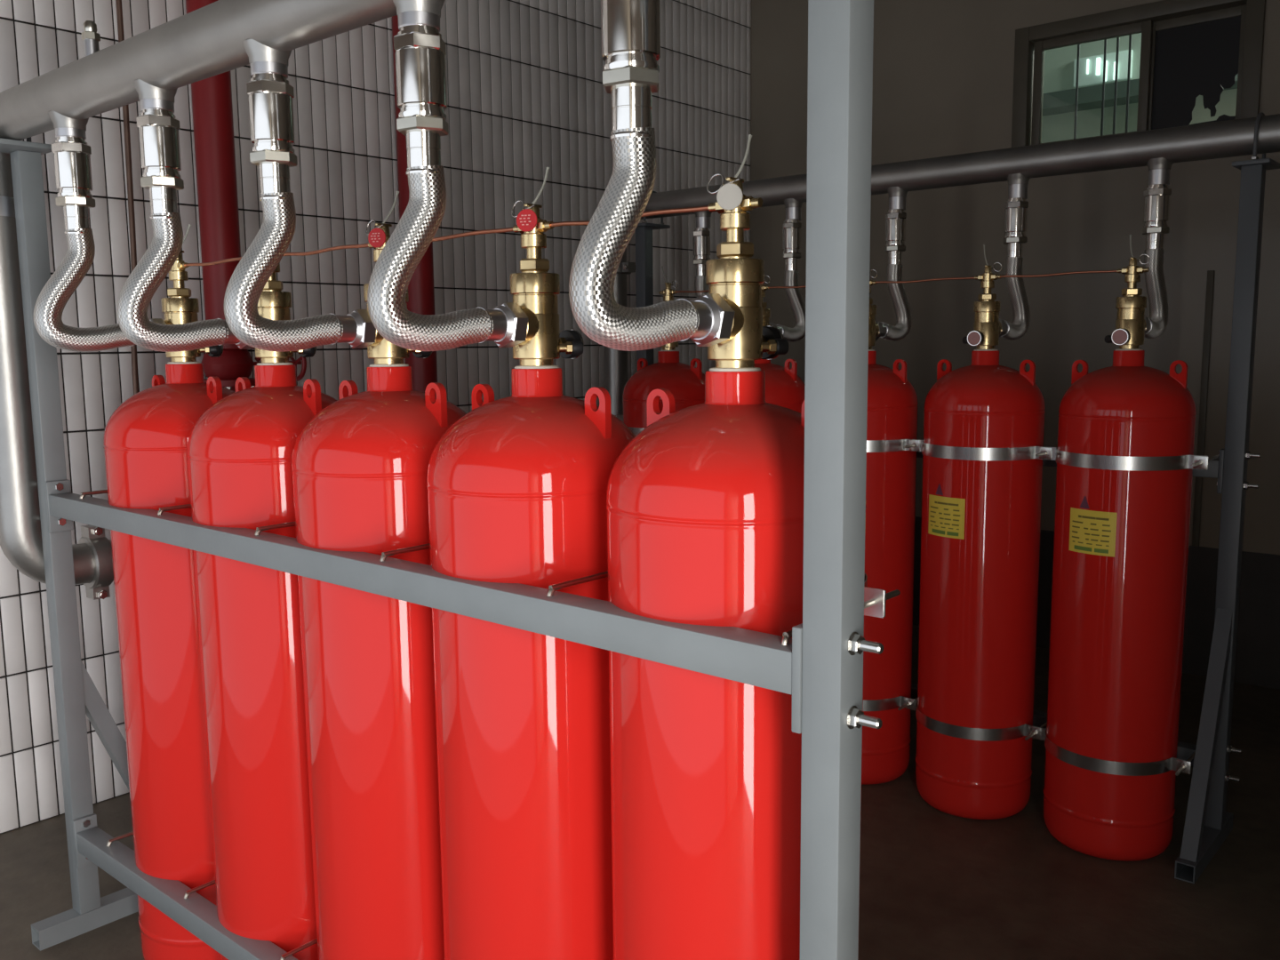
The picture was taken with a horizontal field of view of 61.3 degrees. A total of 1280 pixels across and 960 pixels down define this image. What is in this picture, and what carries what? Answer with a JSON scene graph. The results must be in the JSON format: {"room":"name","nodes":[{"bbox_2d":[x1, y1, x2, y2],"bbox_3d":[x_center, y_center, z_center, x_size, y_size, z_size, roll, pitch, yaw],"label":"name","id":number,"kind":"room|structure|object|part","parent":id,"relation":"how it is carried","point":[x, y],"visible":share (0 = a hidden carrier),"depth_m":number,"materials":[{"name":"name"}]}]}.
{"room":"mechanical room","nodes":[
{"label":"mechanical room","id":0,"kind":"room"},
{"bbox_2d":[0,0,751,833],"bbox_3d":[-1.253,-0.764,3.926,0.126,3.450,5.800,6,10,40],"label":"wall","id":1,"kind":"structure","parent":0,"point":[526,95],"depth_m":4.04,"materials":[{"name":"white tile"}]},
{"bbox_2d":[115,0,138,394],"bbox_3d":[-1.604,-0.676,3.397,0.045,3.380,0.057,6,10,40],"label":"tube","id":2,"kind":"object","parent":1,"relation":"attached to","point":[118,3],"visible":0.29,"depth_m":3.36,"materials":[{"name":"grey metal"}]},
{"bbox_2d":[185,0,306,391],"bbox_3d":[-1.293,-0.714,3.543,0.349,3.450,0.234,-3,8,-20],"label":"pipe","id":3,"kind":"object","parent":1,"relation":"attached to","point":[212,97],"visible":0.32,"depth_m":3.44,"materials":[{"name":"metal"}]},
{"bbox_2d":[392,15,437,395],"bbox_3d":[-0.872,-0.793,4.117,0.210,3.450,0.133,6,10,40],"label":"pipe","id":4,"kind":"object","parent":1,"relation":"attached to","point":[420,287],"visible":0.04,"depth_m":4.05,"materials":[{"name":"metal"}]},
{"bbox_2d":[0,624,1279,959],"bbox_3d":[0.201,1.181,2.609,4.334,0.100,6.280,6,10,40],"label":"floor","id":5,"kind":"structure","parent":0,"point":[935,884],"depth_m":2.91,"materials":[{"name":"concrete"}]},
{"bbox_2d":[103,224,234,959],"bbox_3d":[-1.026,0.285,2.514,0.353,1.728,0.353,5,9,35],"label":"gas cylinder","id":6,"kind":"object","parent":5,"relation":"on","point":[146,437],"visible":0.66,"depth_m":2.37,"materials":[{"name":"red paint"}]},
{"bbox_3d":[-0.969,-0.297,2.455,0.017,0.022,0.022,-3,8,-14],"label":"black knob","id":7,"kind":"part","parent":6,"relation":"part of","materials":[{"name":"black plastic"}]},
{"bbox_2d":[186,262,337,959],"bbox_3d":[-0.736,0.314,2.265,0.353,1.728,0.353,-8,10,-43],"label":"gas cylinder","id":8,"kind":"object","parent":5,"relation":"on","point":[240,450],"visible":0.48,"depth_m":2.12,"materials":[{"name":"red paint"}]},
{"bbox_2d":[184,256,242,266],"bbox_3d":[-0.889,-0.463,2.291,0.305,0.011,0.010,6,10,40],"label":"tube","id":9,"kind":"object","parent":8,"relation":"attached to","point":[238,258],"visible":0.64,"depth_m":2.30,"materials":[{"name":"orange metal"}]},
{"bbox_3d":[-0.680,-0.268,2.207,0.017,0.022,0.022,-3,8,-14],"label":"black knob","id":10,"kind":"part","parent":8,"relation":"part of","materials":[{"name":"black plastic"}]},
{"bbox_2d":[283,243,368,255],"bbox_3d":[-0.599,-0.434,2.042,0.305,0.011,0.010,6,10,40],"label":"tube","id":11,"kind":"object","parent":8,"relation":"attached to","point":[363,245],"visible":0.86,"depth_m":2.03,"materials":[{"name":"orange metal"}]},
{"bbox_2d":[291,191,466,959],"bbox_3d":[-0.446,0.343,2.017,0.353,1.728,0.353,5,9,35],"label":"gas cylinder","id":12,"kind":"object","parent":5,"relation":"on","point":[360,465],"visible":0.59,"depth_m":1.86,"materials":[{"name":"red paint"}]},
{"bbox_3d":[-0.390,-0.239,1.958,0.017,0.022,0.022,-3,8,-14],"label":"black knob","id":13,"kind":"part","parent":12,"relation":"part of","materials":[{"name":"black rubber"}]},
{"bbox_2d":[431,227,513,241],"bbox_3d":[-0.310,-0.405,1.793,0.305,0.011,0.010,6,10,40],"label":"tube","id":14,"kind":"object","parent":12,"relation":"attached to","point":[507,229],"visible":0.66,"depth_m":1.76,"materials":[{"name":"orange metal"}]},
{"bbox_2d":[0,0,900,959],"bbox_3d":[-0.520,0.253,1.995,2.306,1.914,0.466,6,10,40],"label":"rack","id":15,"kind":"object","parent":5,"relation":"on","point":[821,664],"visible":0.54,"depth_m":1.24,"materials":[{"name":"grey metal"}]},
{"bbox_3d":[-1.437,-0.757,2.461,0.160,0.012,0.150,6,10,40],"label":"plate","id":16,"kind":"part","parent":15,"relation":"part of","materials":[{"name":"grey paint"}]},
{"bbox_3d":[-1.408,0.163,2.610,0.050,1.853,0.050,6,10,40],"label":"post","id":17,"kind":"part","parent":15,"relation":"part of","materials":[{"name":"grey metal"}]},
{"bbox_3d":[-1.386,0.062,2.576,0.012,0.122,0.054,6,10,40],"label":"plate","id":18,"kind":"part","parent":15,"relation":"part of","materials":[{"name":"grey paint"}]},
{"bbox_3d":[-1.377,0.897,2.685,0.012,0.122,0.054,6,10,40],"label":"plate","id":19,"kind":"part","parent":15,"relation":"part of","materials":[{"name":"grey paint"}]},
{"bbox_2d":[0,0,444,599],"bbox_3d":[-0.264,-0.247,1.983,2.803,1.272,0.865,6,10,40],"label":"pipe","id":20,"kind":"object","parent":15,"relation":"on","point":[148,68],"visible":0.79,"depth_m":2.09,"materials":[{"name":"grey metal"}]},
{"bbox_2d":[48,110,88,139],"bbox_3d":[-1.171,-0.726,2.217,0.076,0.049,0.076,6,10,40],"label":"outlet","id":21,"kind":"object","parent":20,"relation":"attached to","point":[65,124],"depth_m":2.19,"materials":[{"name":"grey metal"}]},
{"bbox_2d":[33,136,165,351],"bbox_3d":[-1.146,-0.490,2.277,0.076,0.436,0.270,6,10,40],"label":"hose","id":22,"kind":"object","parent":20,"relation":"attached to","point":[71,155],"visible":0.91,"depth_m":2.22,"materials":[{"name":"metal"}]},
{"bbox_2d":[133,79,177,112],"bbox_3d":[-0.881,-0.697,1.968,0.076,0.049,0.076,6,10,40],"label":"outlet","id":23,"kind":"object","parent":20,"relation":"attached to","point":[152,94],"depth_m":1.94,"materials":[{"name":"grey metal"}]},
{"bbox_2d":[116,108,253,351],"bbox_3d":[-0.856,-0.461,2.028,0.076,0.436,0.270,6,10,40],"label":"hose","id":24,"kind":"object","parent":20,"relation":"attached to","point":[158,129],"visible":0.99,"depth_m":1.97,"materials":[{"name":"metal"}]},
{"bbox_2d":[242,39,292,78],"bbox_3d":[-0.591,-0.668,1.720,0.076,0.049,0.076,6,10,40],"label":"outlet","id":25,"kind":"object","parent":20,"relation":"attached to","point":[263,55],"depth_m":1.69,"materials":[{"name":"grey metal"}]},
{"bbox_2d":[224,72,375,351],"bbox_3d":[-0.566,-0.432,1.780,0.076,0.436,0.270,6,10,40],"label":"hose","id":26,"kind":"object","parent":20,"relation":"attached to","point":[271,95],"visible":0.98,"depth_m":1.72,"materials":[{"name":"metal"}]},
{"bbox_2d":[392,0,444,31],"bbox_3d":[-0.301,-0.639,1.471,0.076,0.049,0.076,6,10,40],"label":"outlet","id":27,"kind":"object","parent":20,"relation":"attached to","point":[428,12],"depth_m":1.45,"materials":[{"name":"grey metal"}]},
{"bbox_2d":[367,24,528,351],"bbox_3d":[-0.276,-0.403,1.531,0.076,0.436,0.270,6,10,40],"label":"hose","id":28,"kind":"object","parent":20,"relation":"attached to","point":[420,70],"visible":1,"depth_m":1.47,"materials":[{"name":"metal"}]},
{"bbox_2d":[568,0,735,351],"bbox_3d":[0.014,-0.373,1.282,0.076,0.436,0.270,6,10,40],"label":"hose","id":29,"kind":"object","parent":20,"relation":"attached to","point":[630,29],"visible":1,"depth_m":1.22,"materials":[{"name":"metal"}]},
{"bbox_3d":[0.191,0.221,1.224,0.012,0.122,0.054,6,10,40],"label":"plate","id":30,"kind":"part","parent":15,"relation":"part of","materials":[{"name":"grey paint"}]},
{"bbox_3d":[0.216,0.327,1.217,0.050,1.853,0.050,6,10,40],"label":"post","id":31,"kind":"part","parent":15,"relation":"part of","materials":[{"name":"grey metal"}]},
{"bbox_2d":[883,590,886,616],"bbox_3d":[0.300,0.157,1.390,0.035,0.035,0.003,6,10,40],"label":"washer","id":32,"kind":"object","parent":15,"relation":"in","point":[884,591],"depth_m":1.38,"materials":[{"name":"silver metal"}]},
{"bbox_2d":[426,167,635,959],"bbox_3d":[-0.157,0.372,1.768,0.353,1.728,0.353,-1,7,-6],"label":"gas cylinder","id":33,"kind":"object","parent":5,"relation":"on","point":[516,486],"visible":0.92,"depth_m":1.61,"materials":[{"name":"red paint"}]},
{"bbox_2d":[519,214,530,225],"bbox_3d":[-0.175,-0.398,1.650,0.019,0.016,0.002,1,8,16],"label":"print","id":34,"kind":"object","parent":33,"relation":"on","point":[524,220],"depth_m":1.65,"materials":[{"name":"white"}]},
{"bbox_3d":[-0.100,-0.209,1.710,0.017,0.022,0.022,-3,8,-14],"label":"black knob","id":35,"kind":"part","parent":33,"relation":"part of","materials":[{"name":"black plastic"}]},
{"bbox_2d":[622,266,704,428],"bbox_3d":[0.113,0.064,4.121,0.353,1.728,0.353,0,7,1],"label":"gas cylinder","id":36,"kind":"object","parent":5,"relation":"on","point":[685,382],"visible":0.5,"depth_m":3.95,"materials":[{"name":"red paint"}]},
{"bbox_2d":[606,134,866,959],"bbox_3d":[0.133,0.402,1.519,0.353,1.728,0.353,-1,7,-2],"label":"gas cylinder","id":37,"kind":"object","parent":5,"relation":"on","point":[705,504],"visible":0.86,"depth_m":1.36,"materials":[{"name":"red paint"}]},
{"bbox_2d":[550,205,708,227],"bbox_3d":[-0.020,-0.376,1.545,0.305,0.011,0.010,6,10,40],"label":"tube","id":38,"kind":"object","parent":37,"relation":"attached to","point":[706,207],"visible":0.74,"depth_m":1.50,"materials":[{"name":"orange metal"}]},
{"bbox_3d":[0.190,-0.180,1.461,0.017,0.022,0.022,-3,8,-14],"label":"black knob","id":39,"kind":"part","parent":37,"relation":"part of","materials":[{"name":"black plastic"}]},
{"bbox_2d":[754,275,805,413],"bbox_3d":[0.424,0.096,3.854,0.353,1.728,0.353,0,7,1],"label":"gas cylinder","id":40,"kind":"object","parent":5,"relation":"on","point":[784,388],"visible":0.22,"depth_m":3.68,"materials":[{"name":"red paint"}]},
{"bbox_2d":[676,289,708,292],"bbox_3d":[0.261,-0.683,3.888,0.333,0.011,0.010,6,10,40],"label":"tube","id":41,"kind":"object","parent":40,"relation":"attached to","point":[707,291],"visible":0.44,"depth_m":3.94,"materials":[{"name":"orange metal"}]},
{"bbox_2d":[861,269,918,784],"bbox_3d":[0.735,0.127,3.587,0.353,1.728,0.353,-8,10,-43],"label":"gas cylinder","id":42,"kind":"object","parent":5,"relation":"on","point":[892,400],"visible":0.36,"depth_m":3.46,"materials":[{"name":"red paint"}]},
{"bbox_2d":[768,285,806,288],"bbox_3d":[0.572,-0.651,3.622,0.333,0.011,0.010,6,10,40],"label":"tube","id":43,"kind":"object","parent":42,"relation":"attached to","point":[802,286],"visible":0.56,"depth_m":3.68,"materials":[{"name":"orange metal"}]},
{"bbox_2d":[628,158,1279,883],"bbox_3d":[0.766,0.028,3.620,2.267,1.914,0.466,6,10,40],"label":"rack","id":44,"kind":"object","parent":5,"relation":"on","point":[1208,824],"visible":0.43,"depth_m":2.98,"materials":[{"name":"metal"}]},
{"bbox_3d":[0.025,-0.084,4.397,0.050,1.853,0.050,6,10,40],"label":"post","id":45,"kind":"part","parent":44,"relation":"part of","materials":[{"name":"metal"}]},
{"bbox_3d":[0.038,-1.012,4.303,0.090,0.012,0.150,6,10,40],"label":"plate","id":46,"kind":"part","parent":44,"relation":"part of","materials":[{"name":"metal"}]},
{"bbox_2d":[904,697,913,710],"bbox_3d":[0.872,0.726,3.501,0.035,0.035,0.003,6,10,40],"label":"washer","id":47,"kind":"object","parent":44,"relation":"in","point":[908,702],"depth_m":3.49,"materials":[{"name":"silver metal"}]},
{"bbox_2d":[909,440,919,451],"bbox_3d":[0.863,-0.109,3.392,0.035,0.035,0.003,6,10,40],"label":"washer","id":48,"kind":"object","parent":44,"relation":"in","point":[916,444],"depth_m":3.39,"materials":[{"name":"silver metal"}]},
{"bbox_2d":[604,112,1279,415],"bbox_3d":[0.895,-0.628,3.639,2.824,0.908,0.186,6,10,40],"label":"pipe","id":49,"kind":"object","parent":44,"relation":"on","point":[1158,149],"visible":0.72,"depth_m":3.33,"materials":[{"name":"grey metal"}]},
{"bbox_2d":[678,227,710,342],"bbox_3d":[0.216,-0.748,4.152,0.076,0.436,0.270,6,10,40],"label":"hose","id":50,"kind":"object","parent":49,"relation":"attached to","point":[701,238],"visible":0.36,"depth_m":4.14,"materials":[{"name":"metal"}]},
{"bbox_2d":[694,210,711,229],"bbox_3d":[0.243,-1.005,4.155,0.076,0.073,0.076,6,10,40],"label":"outlet","id":51,"kind":"object","parent":49,"relation":"attached to","point":[702,219],"depth_m":4.13,"materials":[{"name":"grey metal"}]},
{"bbox_2d":[769,219,805,342],"bbox_3d":[0.527,-0.716,3.885,0.076,0.436,0.270,6,10,40],"label":"hose","id":52,"kind":"object","parent":49,"relation":"attached to","point":[792,230],"visible":0.77,"depth_m":3.89,"materials":[{"name":"metal"}]},
{"bbox_2d":[784,198,802,220],"bbox_3d":[0.554,-0.973,3.889,0.076,0.073,0.076,6,10,40],"label":"outlet","id":53,"kind":"object","parent":49,"relation":"attached to","point":[793,205],"depth_m":3.86,"materials":[{"name":"grey metal"}]},
{"bbox_2d":[875,208,911,341],"bbox_3d":[0.838,-0.685,3.618,0.076,0.436,0.270,6,10,40],"label":"hose","id":54,"kind":"object","parent":49,"relation":"attached to","point":[895,219],"visible":0.93,"depth_m":3.62,"materials":[{"name":"metal"}]},
{"bbox_2d":[887,186,908,210],"bbox_3d":[0.865,-0.942,3.622,0.076,0.073,0.076,6,10,40],"label":"outlet","id":55,"kind":"object","parent":49,"relation":"attached to","point":[897,195],"depth_m":3.60,"materials":[{"name":"grey metal"}]},
{"bbox_2d":[999,197,1030,340],"bbox_3d":[1.149,-0.654,3.352,0.076,0.436,0.270,6,10,40],"label":"hose","id":56,"kind":"object","parent":49,"relation":"attached to","point":[1015,209],"visible":0.88,"depth_m":3.35,"materials":[{"name":"metal"}]},
{"bbox_2d":[1007,173,1029,199],"bbox_3d":[1.176,-0.911,3.355,0.076,0.073,0.076,6,10,40],"label":"outlet","id":57,"kind":"object","parent":49,"relation":"attached to","point":[1018,183],"depth_m":3.33,"materials":[{"name":"grey metal"}]},
{"bbox_2d":[1141,184,1171,338],"bbox_3d":[1.460,-0.623,3.085,0.076,0.436,0.270,6,10,40],"label":"hose","id":58,"kind":"object","parent":49,"relation":"attached to","point":[1156,196],"visible":0.82,"depth_m":3.09,"materials":[{"name":"metal"}]},
{"bbox_2d":[1146,157,1172,185],"bbox_3d":[1.487,-0.880,3.088,0.076,0.073,0.076,6,10,40],"label":"outlet","id":59,"kind":"object","parent":49,"relation":"attached to","point":[1159,168],"depth_m":3.07,"materials":[{"name":"grey metal"}]},
{"bbox_2d":[1029,725,1040,739],"bbox_3d":[1.183,0.757,3.234,0.035,0.035,0.003,6,10,40],"label":"washer","id":60,"kind":"object","parent":44,"relation":"in","point":[1036,731],"depth_m":3.23,"materials":[{"name":"silver metal"}]},
{"bbox_2d":[1039,447,1051,459],"bbox_3d":[1.174,-0.077,3.126,0.035,0.035,0.003,6,10,40],"label":"washer","id":61,"kind":"object","parent":44,"relation":"in","point":[1046,451],"depth_m":3.12,"materials":[{"name":"silver metal"}]},
{"bbox_2d":[1176,759,1191,774],"bbox_3d":[1.494,0.788,2.967,0.035,0.035,0.003,6,10,40],"label":"washer","id":62,"kind":"object","parent":44,"relation":"in","point":[1185,764],"depth_m":2.96,"materials":[{"name":"silver metal"}]},
{"bbox_2d":[1192,456,1207,469],"bbox_3d":[1.485,-0.046,2.859,0.035,0.035,0.003,6,10,40],"label":"washer","id":63,"kind":"object","parent":44,"relation":"in","point":[1203,460],"depth_m":2.85,"materials":[{"name":"silver metal"}]},
{"bbox_3d":[1.625,-0.026,3.010,0.012,0.122,0.054,6,10,40],"label":"plate","id":64,"kind":"part","parent":44,"relation":"part of","materials":[{"name":"metal"}]},
{"bbox_3d":[1.650,0.080,3.003,0.050,1.853,0.050,6,10,40],"label":"post","id":65,"kind":"part","parent":44,"relation":"part of","materials":[{"name":"metal"}]},
{"bbox_3d":[1.663,-0.849,2.910,0.090,0.012,0.150,6,10,40],"label":"plate","id":66,"kind":"part","parent":44,"relation":"part of","materials":[{"name":"metal"}]},
{"bbox_2d":[915,244,1045,819],"bbox_3d":[1.046,0.158,3.321,0.353,1.728,0.353,5,9,35],"label":"gas cylinder","id":67,"kind":"object","parent":5,"relation":"on","point":[980,531],"visible":1,"depth_m":3.21,"materials":[{"name":"red paint"}]},
{"bbox_2d":[875,276,974,283],"bbox_3d":[0.883,-0.620,3.355,0.333,0.011,0.010,6,10,40],"label":"tube","id":68,"kind":"object","parent":67,"relation":"attached to","point":[971,277],"visible":1,"depth_m":3.35,"materials":[{"name":"orange metal"}]},
{"bbox_2d":[932,528,958,535],"bbox_3d":[0.907,0.156,3.216,0.007,0.011,0.095,-6,9,-36],"label":"print","id":69,"kind":"object","parent":67,"relation":"attached to","point":[935,532],"depth_m":3.21,"materials":[{"name":"green"}]},
{"bbox_3d":[0.977,-0.418,3.229,0.017,0.022,0.022,-3,8,-14],"label":"black knob","id":70,"kind":"part","parent":67,"relation":"part of","materials":[{"name":"black plastic"}]},
{"bbox_2d":[1042,234,1196,861],"bbox_3d":[1.357,0.190,3.054,0.353,1.728,0.353,-8,10,-43],"label":"gas cylinder","id":71,"kind":"object","parent":5,"relation":"on","point":[1121,539],"visible":0.99,"depth_m":2.94,"materials":[{"name":"red paint"}]},
{"bbox_2d":[1000,270,1116,277],"bbox_3d":[1.194,-0.589,3.088,0.333,0.011,0.010,6,10,40],"label":"tube","id":72,"kind":"object","parent":71,"relation":"attached to","point":[1094,271],"visible":1,"depth_m":3.08,"materials":[{"name":"orange metal"}]},
{"bbox_2d":[1074,544,1108,553],"bbox_3d":[1.227,0.189,2.939,0.007,0.011,0.095,-7,10,-41],"label":"print","id":73,"kind":"object","parent":71,"relation":"attached to","point":[1078,548],"depth_m":2.93,"materials":[{"name":"green"}]},
{"bbox_3d":[1.288,-0.387,2.962,0.017,0.022,0.022,-3,8,-14],"label":"black knob","id":74,"kind":"part","parent":71,"relation":"part of","materials":[{"name":"black plastic"}]},
{"bbox_2d":[750,0,1279,554],"bbox_3d":[2.195,-0.900,4.690,4.334,3.450,0.120,6,10,40],"label":"wall","id":75,"kind":"structure","parent":0,"point":[943,70],"depth_m":4.97,"materials":[{"name":"grey paint"}]},
{"bbox_2d":[912,516,1279,689],"bbox_3d":[2.169,0.540,4.828,4.093,0.560,0.008,6,10,40],"label":"baseboard","id":76,"kind":"structure","parent":75,"relation":"attached to","point":[1258,640],"depth_m":4.57,"materials":[{"name":"paint"}]},
{"bbox_2d":[1011,0,1265,147],"bbox_3d":[2.118,-1.699,4.634,1.000,0.610,0.138,6,10,40],"label":"window","id":77,"kind":"structure","parent":75,"relation":"in","point":[1189,49],"depth_m":4.54,"materials":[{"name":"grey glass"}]},
{"bbox_3d":[1.974,-1.713,4.739,0.495,0.485,0.030,6,10,40],"label":"sash","id":78,"kind":"part","parent":77,"relation":"part of","materials":[{"name":"clear glass"}]},
{"bbox_3d":[2.312,-1.685,4.493,0.400,0.485,0.030,6,10,40],"label":"sash","id":79,"kind":"part","parent":77,"relation":"part of","materials":[{"name":"black glass"}]},
{"bbox_2d":[1192,270,1214,546],"bbox_3d":[2.366,-0.292,4.537,0.027,1.160,0.012,6,10,40],"label":"trim","id":80,"kind":"structure","parent":75,"relation":"attached to","point":[1210,281],"depth_m":4.52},
{"bbox_2d":[1041,32,1237,143],"bbox_3d":[2.782,-1.664,6.060,3.800,2.600,0.100,6,10,40],"label":"wall","id":81,"kind":"structure","parent":0,"point":[1059,62],"depth_m":6.12,"materials":[{"name":"white paint"}]},
{"bbox_2d":[1073,49,1133,87],"bbox_3d":[2.589,-2.305,6.045,0.310,0.150,0.043,6,10,40],"label":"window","id":82,"kind":"structure","parent":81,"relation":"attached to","point":[1091,68],"depth_m":6.04,"materials":[{"name":"white"}]},
{"bbox_2d":[1042,73,1238,116],"bbox_3d":[2.679,-2.117,5.886,3.800,0.085,0.200,6,10,40],"label":"trim","id":83,"kind":"structure","parent":81,"relation":"attached to","point":[1089,97],"depth_m":5.96,"materials":[{"name":"grey"}]}
]}

